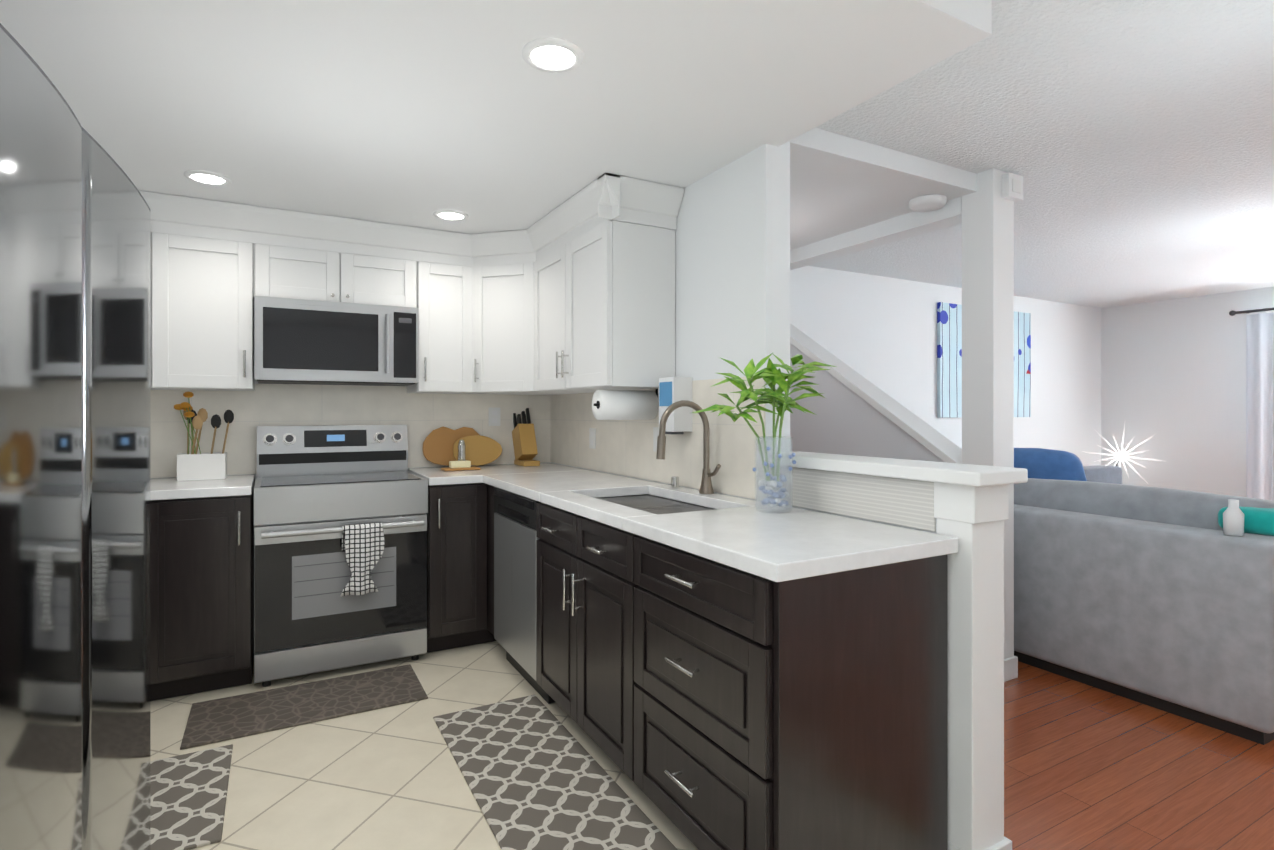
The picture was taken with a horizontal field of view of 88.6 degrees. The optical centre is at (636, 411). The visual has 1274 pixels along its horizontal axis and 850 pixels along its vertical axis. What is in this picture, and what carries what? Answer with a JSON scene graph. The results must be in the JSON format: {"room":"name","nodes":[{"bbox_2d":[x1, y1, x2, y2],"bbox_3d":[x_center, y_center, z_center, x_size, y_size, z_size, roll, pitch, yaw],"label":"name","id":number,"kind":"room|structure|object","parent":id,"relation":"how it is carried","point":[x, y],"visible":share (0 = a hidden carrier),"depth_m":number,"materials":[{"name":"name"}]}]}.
{"room":"kitchen","nodes":[
{"label":"kitchen","id":0,"kind":"room"},
{"bbox_2d":[165,261,550,481],"bbox_3d":[-1.240,0.040,3.974,4.320,2.420,0.120,0,0,-29],"label":"wall","id":1,"kind":"structure","parent":0,"point":[256,382],"depth_m":3.58,"materials":[{"name":"white paint"}]},
{"bbox_2d":[139,191,170,389],"bbox_3d":[-2.443,-0.549,3.038,0.469,0.878,0.342,0,0,-29],"label":"upper cabinet","id":2,"kind":"object","parent":1,"relation":"attached to","point":[159,204],"depth_m":2.99,"materials":[{"name":"white wood"}]},
{"bbox_2d":[171,195,254,390],"bbox_3d":[-2.149,-0.549,3.202,0.468,0.878,0.342,0,0,-29],"label":"upper cabinet","id":3,"kind":"object","parent":1,"relation":"attached to","point":[213,242],"depth_m":3.09,"materials":[{"name":"white wood"}]},
{"bbox_2d":[255,206,414,307],"bbox_3d":[-1.608,-0.774,3.502,0.770,0.428,0.342,0,0,-29],"label":"upper cabinet","id":4,"kind":"object","parent":1,"relation":"attached to","point":[299,255],"depth_m":3.33,"materials":[{"name":"white wood"}]},
{"bbox_2d":[254,296,417,385],"bbox_3d":[-1.581,-0.352,3.456,0.756,0.405,0.447,0,0,-29],"label":"over-the-range microwave","id":5,"kind":"object","parent":4,"relation":"attached to","point":[303,341],"visible":1,"depth_m":3.29,"materials":[{"name":"silver metal"}]},
{"bbox_2d":[150,384,549,477],"bbox_3d":[-1.778,0.089,3.603,2.780,0.478,0.006,0,0,-29],"label":"tile backsplash","id":6,"kind":"structure","parent":1,"relation":"attached to","point":[269,404],"depth_m":3.62,"materials":[{"name":"beige tile"}]},
{"bbox_2d":[407,227,486,393],"bbox_3d":[-1.110,-0.549,3.754,0.345,0.878,0.385,0,0,-29],"label":"upper cabinet","id":7,"kind":"object","parent":1,"relation":"attached to","point":[438,253],"depth_m":3.60,"materials":[{"name":"white wood"}]},
{"bbox_2d":[489,408,499,425],"bbox_3d":[-0.891,0.030,4.088,0.075,0.115,0.007,0,0,-29],"label":"outlet","id":8,"kind":"object","parent":1,"relation":"attached to","point":[494,416],"depth_m":4.08,"materials":[{"name":"white plastic"}]},
{"bbox_2d":[463,229,576,394],"bbox_3d":[-0.693,-0.549,3.818,0.669,0.878,0.678,0,0,-29],"label":"upper cabinet","id":9,"kind":"object","parent":1,"relation":"attached to","point":[494,263],"depth_m":3.65,"materials":[{"name":"white wood"}]},
{"bbox_2d":[150,641,698,849],"bbox_3d":[-0.287,1.280,0.877,2.980,0.060,6.460,0,0,-29],"label":"floor","id":10,"kind":"structure","parent":0,"point":[390,778],"depth_m":2.28,"materials":[{"name":"beige tile"}]},
{"bbox_2d":[0,23,149,849],"bbox_3d":[-1.437,0.338,1.094,0.879,1.825,0.993,0,0,-29],"label":"fridge","id":11,"kind":"object","parent":10,"relation":"on","point":[74,491],"visible":1,"depth_m":1.15,"materials":[{"name":"grey metal"}]},
{"bbox_2d":[150,496,161,700],"bbox_3d":[-2.367,0.810,2.900,0.467,0.879,0.605,0,0,-29],"label":"base cabinet","id":12,"kind":"object","parent":10,"relation":"on","point":[155,501],"depth_m":2.75,"materials":[{"name":"black wood"}]},
{"bbox_2d":[150,744,232,849],"bbox_3d":[-1.700,1.244,1.980,0.780,0.010,0.620,0,0,-29],"label":"area rug","id":13,"kind":"object","parent":10,"relation":"on","point":[188,794],"visible":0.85,"depth_m":2.09,"materials":[{"name":"grey fabric"}]},
{"bbox_2d":[162,480,254,698],"bbox_3d":[-2.071,0.810,3.064,0.467,0.879,0.605,0,0,-29],"label":"base cabinet","id":14,"kind":"object","parent":10,"relation":"on","point":[208,541],"depth_m":2.84,"materials":[{"name":"black wood"}]},
{"bbox_2d":[150,474,253,495],"bbox_3d":[-2.221,0.350,2.986,0.806,0.040,0.635,0,0,-29],"label":"countertop","id":15,"kind":"structure","parent":14,"relation":"on","point":[158,486],"depth_m":2.90,"materials":[{"name":"white stone"}]},
{"bbox_2d":[174,391,233,480],"bbox_3d":[-2.128,0.115,3.212,0.248,0.428,0.130,0,0,-29],"label":"utensil crock","id":16,"kind":"object","parent":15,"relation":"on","point":[195,465],"visible":1,"depth_m":3.17,"materials":[{"name":"white ceramic"}]},
{"bbox_2d":[180,664,427,749],"bbox_3d":[-1.400,1.244,2.810,0.890,0.012,0.420,0,0,-29],"label":"area rug","id":17,"kind":"object","parent":10,"relation":"on","point":[227,718],"visible":1,"depth_m":2.76,"materials":[{"name":"grey fabric"}]},
{"bbox_2d":[254,425,427,686],"bbox_3d":[-1.507,0.662,3.324,0.752,1.175,0.733,0,0,-29],"label":"range","id":18,"kind":"object","parent":10,"relation":"on","point":[340,546],"visible":1,"depth_m":3.10,"materials":[{"name":"silver metal"}]},
{"bbox_2d":[340,522,384,596],"bbox_3d":[-1.286,0.688,3.062,0.191,0.325,0.059,0,0,-29],"label":"towel","id":19,"kind":"object","parent":18,"relation":"hanging from","point":[363,544],"depth_m":3.04,"materials":[{"name":"white fabric"}]},
{"bbox_2d":[426,480,473,652],"bbox_3d":[-1.064,0.810,3.624,0.297,0.879,0.605,0,0,-29],"label":"base cabinet","id":20,"kind":"object","parent":10,"relation":"on","point":[450,515],"depth_m":3.35,"materials":[{"name":"black wood"}]},
{"bbox_2d":[408,463,581,483],"bbox_3d":[-0.807,0.350,3.771,0.892,0.040,0.635,0,0,-29],"label":"countertop","id":21,"kind":"structure","parent":20,"relation":"on","point":[433,475],"depth_m":3.62,"materials":[{"name":"white stone"}]},
{"bbox_2d":[441,460,479,470],"bbox_3d":[-1.000,0.303,3.707,0.200,0.050,0.100,0,0,-29],"label":"butter dish","id":22,"kind":"object","parent":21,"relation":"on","point":[459,465],"visible":1,"depth_m":3.67,"materials":[{"name":"brown wood"}]},
{"bbox_2d":[457,440,465,460],"bbox_3d":[-1.017,0.244,3.789,0.052,0.168,0.051,0,0,-29],"label":"pepper grinder","id":23,"kind":"object","parent":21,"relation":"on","point":[461,446],"visible":0.81,"depth_m":3.77,"materials":[{"name":"silver metal"}]},
{"bbox_2d":[422,426,501,465],"bbox_3d":[-1.042,0.205,3.917,0.466,0.237,0.094,0,0,-29],"label":"cutting boards","id":24,"kind":"object","parent":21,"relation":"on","point":[440,445],"visible":0.92,"depth_m":3.90,"materials":[{"name":"brown wood"}]},
{"bbox_2d":[512,408,539,465],"bbox_3d":[-0.699,0.152,4.071,0.100,0.353,0.264,0,0,-29],"label":"knife block","id":25,"kind":"object","parent":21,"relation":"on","point":[524,444],"visible":1,"depth_m":4.03,"materials":[{"name":"brown wood"}]},
{"bbox_2d":[474,480,525,644],"bbox_3d":[-0.522,0.810,3.498,0.646,0.879,0.190,0,0,-29],"label":"base cabinet","id":26,"kind":"object","parent":10,"relation":"on","point":[484,512],"depth_m":3.41,"materials":[{"name":"black wood"}]},
{"bbox_2d":[494,487,554,703],"bbox_3d":[-0.325,0.811,3.150,0.576,0.873,0.600,0,0,-29],"label":"dishwasher","id":27,"kind":"object","parent":10,"relation":"on","point":[515,538],"visible":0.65,"depth_m":2.98,"materials":[{"name":"grey metal"}]},
{"bbox_2d":[433,695,677,849],"bbox_3d":[-0.263,1.244,2.086,0.435,0.010,1.550,0,0,-29],"label":"area rug","id":28,"kind":"object","parent":10,"relation":"on","point":[535,774],"visible":1,"depth_m":2.17,"materials":[{"name":"grey fabric"}]},
{"bbox_2d":[530,496,617,765],"bbox_3d":[0.046,0.810,2.520,0.605,0.879,0.850,0,0,-29],"label":"base cabinet","id":29,"kind":"object","parent":10,"relation":"on","point":[577,553],"depth_m":2.35,"materials":[{"name":"black wood"}]},
{"bbox_2d":[618,524,947,849],"bbox_3d":[0.393,0.810,1.897,0.606,0.879,0.700,0,0,-29],"label":"base cabinet","id":30,"kind":"object","parent":10,"relation":"on","point":[720,672],"depth_m":1.62,"materials":[{"name":"black wood"}]},
{"bbox_2d":[482,469,957,583],"bbox_3d":[0.020,0.350,2.561,0.621,0.040,2.283,0,0,-29],"label":"countertop","id":31,"kind":"structure","parent":30,"relation":"on","point":[796,544],"depth_m":1.83,"materials":[{"name":"white stone"}]},
{"bbox_2d":[594,492,721,511],"bbox_3d":[0.059,0.475,2.516,0.405,0.234,0.750,0,0,-29],"label":"sink","id":32,"kind":"object","parent":31,"relation":"in","point":[652,501],"depth_m":2.68,"materials":[{"name":"grey metal"}]},
{"bbox_2d":[656,400,720,491],"bbox_3d":[0.210,0.141,2.563,0.264,0.375,0.135,0,0,-29],"label":"faucet","id":33,"kind":"object","parent":31,"relation":"on","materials":[{"name":"metal"}]},
{"bbox_2d":[692,353,835,512],"bbox_3d":[0.435,0.065,2.151,0.490,0.528,0.442,0,0,-29],"label":"vase","id":34,"kind":"object","parent":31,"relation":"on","point":[770,374],"visible":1,"depth_m":2.14,"materials":[{"name":"clear glass"}]},
{"bbox_2d":[0,0,991,233],"bbox_3d":[-1.032,-1.054,2.322,2.840,0.129,2.970,0,0,-29],"label":"ceiling","id":35,"kind":"structure","parent":0,"point":[415,113],"depth_m":1.99,"materials":[{"name":"white paint"}]},
{"bbox_2d":[183,38,583,220],"bbox_3d":[-0.997,-0.985,2.301,1.230,0.009,1.810,0,0,-29],"label":"recessed lights","id":36,"kind":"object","parent":35,"relation":"attached to","point":[553,55],"depth_m":1.84,"materials":[{"name":"white plastic"}]},
{"bbox_2d":[551,141,1011,849],"bbox_3d":[0.218,0.040,3.014,0.154,2.420,2.974,0,0,-29],"label":"wall","id":37,"kind":"structure","parent":0,"point":[971,518],"depth_m":2.13,"materials":[{"name":"white paint"}]},
{"bbox_2d":[589,428,595,448],"bbox_3d":[-0.252,0.150,3.699,0.007,0.115,0.075,0,0,-29],"label":"outlet","id":38,"kind":"object","parent":37,"relation":"attached to","point":[592,431],"depth_m":3.69,"materials":[{"name":"white plastic"}]},
{"bbox_2d":[527,173,678,392],"bbox_3d":[-0.226,-0.549,3.271,0.385,0.878,0.956,0,0,-29],"label":"upper cabinet","id":39,"kind":"object","parent":37,"relation":"attached to","point":[575,294],"depth_m":2.91,"materials":[{"name":"white wood"}]},
{"bbox_2d":[592,389,658,419],"bbox_3d":[-0.043,-0.036,2.992,0.339,0.144,0.136,0,0,-29],"label":"paper towel","id":40,"kind":"object","parent":39,"relation":"attached to","point":[625,404],"visible":0.98,"depth_m":2.93,"materials":[{"name":"white paper"}]},
{"bbox_2d":[653,427,658,451],"bbox_3d":[0.097,0.130,3.070,0.007,0.115,0.075,0,0,-29],"label":"outlet","id":41,"kind":"object","parent":37,"relation":"attached to","point":[655,429],"depth_m":3.08,"materials":[{"name":"white plastic"}]},
{"bbox_2d":[550,377,764,499],"bbox_3d":[-0.046,0.089,3.341,0.006,0.478,2.130,0,0,-29],"label":"tile backsplash","id":42,"kind":"structure","parent":37,"relation":"attached to","point":[563,423],"depth_m":2.97,"materials":[{"name":"beige tile"}]},
{"bbox_2d":[659,377,692,433],"bbox_3d":[0.167,-0.026,2.854,0.103,0.247,0.125,0,0,-29],"label":"soap dispenser","id":43,"kind":"object","parent":37,"relation":"attached to","point":[672,390],"visible":0.81,"depth_m":2.81,"materials":[{"name":"white plastic"}]},
{"bbox_2d":[758,451,1027,486],"bbox_3d":[0.738,0.169,2.060,0.210,0.038,0.863,0,0,-29],"label":"ledge","id":44,"kind":"structure","parent":37,"relation":"on","point":[961,474],"depth_m":1.84,"materials":[{"name":"white"}]},
{"bbox_2d":[790,323,961,463],"bbox_3d":[1.194,0.204,3.936,0.170,2.091,1.746,0,0,-29],"label":"wall","id":45,"kind":"structure","parent":0,"point":[855,413],"depth_m":3.76,"materials":[{"name":"white paint"}]},
{"bbox_2d":[790,128,976,249],"bbox_3d":[0.569,-1.077,3.703,1.180,0.084,2.110,0,0,-29],"label":"ceiling","id":46,"kind":"structure","parent":0,"point":[840,184],"depth_m":2.99,"materials":[{"name":"white paint"}]},
{"bbox_2d":[909,194,946,211],"bbox_3d":[1.417,-1.012,3.185,0.170,0.043,0.167,0,0,-29],"label":"smoke detector","id":47,"kind":"object","parent":46,"relation":"attached to","point":[928,203],"visible":1,"depth_m":3.14,"materials":[{"name":"white plastic"}]},
{"bbox_2d":[790,266,1100,465],"bbox_3d":[2.871,0.040,6.097,4.930,2.420,0.400,0,0,-29],"label":"wall","id":48,"kind":"structure","parent":0,"point":[879,332],"depth_m":5.68,"materials":[{"name":"white paint"}]},
{"bbox_2d":[937,302,961,417],"bbox_3d":[2.825,-0.455,5.821,0.420,1.010,0.032,0,0,-29],"label":"art panel","id":49,"kind":"object","parent":48,"relation":"attached to","point":[949,360],"depth_m":5.77,"materials":[{"name":"fabric"}]},
{"bbox_2d":[1014,311,1030,416],"bbox_3d":[3.646,-0.455,6.277,0.420,1.010,0.032,0,0,-29],"label":"art panel","id":50,"kind":"object","parent":48,"relation":"attached to","point":[1022,321],"depth_m":6.30,"materials":[{"name":"fabric"}]},
{"bbox_2d":[808,0,1273,307],"bbox_3d":[2.483,-1.170,2.347,9.250,0.100,6.580,0,0,-29],"label":"ceiling","id":51,"kind":"structure","parent":0,"point":[1131,142],"depth_m":2.69,"materials":[{"name":"white paint"}]},
{"bbox_2d":[790,196,961,269],"bbox_3d":[1.194,-1.035,3.937,0.140,0.170,1.748,0,0,-29],"label":"ceiling beam","id":52,"kind":"structure","parent":51,"relation":"attached to","point":[913,223],"depth_m":3.59,"materials":[{"name":"white paint"}]},
{"bbox_2d":[1004,661,1273,849],"bbox_3d":[3.757,1.280,3.123,6.270,0.060,6.460,0,0,-29],"label":"floor","id":53,"kind":"structure","parent":0,"point":[1087,767],"depth_m":2.24,"materials":[{"name":"brown wood"}]},
{"bbox_2d":[962,168,1017,681],"bbox_3d":[1.667,0.065,3.106,0.184,2.370,0.184,0,0,-29],"label":"column","id":54,"kind":"structure","parent":53,"relation":"on","point":[987,324],"depth_m":3.05,"materials":[{"name":"white paint"}]},
{"bbox_2d":[1002,172,1022,201],"bbox_3d":[1.748,-1.045,3.037,0.115,0.110,0.038,0,0,-29],"label":"sensor","id":55,"kind":"object","parent":54,"relation":"attached to","point":[1012,186],"depth_m":3.02,"materials":[{"name":"white plastic"}]},
{"bbox_2d":[1083,465,1121,483],"bbox_3d":[3.581,0.855,4.964,1.450,0.790,0.850,0,0,-29],"label":"loveseat","id":56,"kind":"object","parent":53,"relation":"on","point":[1104,474],"visible":0.04,"depth_m":5.39,"materials":[{"name":"fabric"}]},
{"bbox_2d":[1088,427,1160,476],"bbox_3d":[4.903,0.670,6.618,0.297,1.160,0.652,0,0,-29],"label":"floor lamp","id":57,"kind":"object","parent":53,"relation":"on","point":[1121,455],"visible":0.5,"depth_m":6.62,"materials":[{"name":"grey"}]},
{"bbox_2d":[1014,448,1273,744],"bbox_3d":[2.251,0.726,3.632,1.004,1.048,2.250,0,0,-28],"label":"sofa","id":58,"kind":"object","parent":53,"relation":"on","point":[1159,598],"visible":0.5,"depth_m":2.78,"materials":[{"name":"grey fabric"}]},
{"bbox_2d":[1101,287,1273,496],"bbox_3d":[6.513,0.040,4.493,0.120,2.420,6.180,0,0,-29],"label":"wall","id":59,"kind":"structure","parent":0,"point":[1173,379],"depth_m":6.45,"materials":[{"name":"white paint"}]},
{"bbox_2d":[1229,308,1273,315],"bbox_3d":[6.244,-0.910,4.724,0.124,0.050,3.044,0,0,-29],"label":"curtain rod","id":60,"kind":"object","parent":59,"relation":"attached to","point":[1232,313],"visible":1,"depth_m":5.91,"materials":[{"name":"grey metal"}]},
{"bbox_2d":[1246,312,1273,500],"bbox_3d":[5.673,0.170,5.680,0.063,2.100,0.575,0,0,-29],"label":"curtain","id":61,"kind":"object","parent":60,"relation":"hanging from","point":[1259,405],"visible":0.67,"depth_m":5.83,"materials":[{"name":"white fabric"}]}
]}

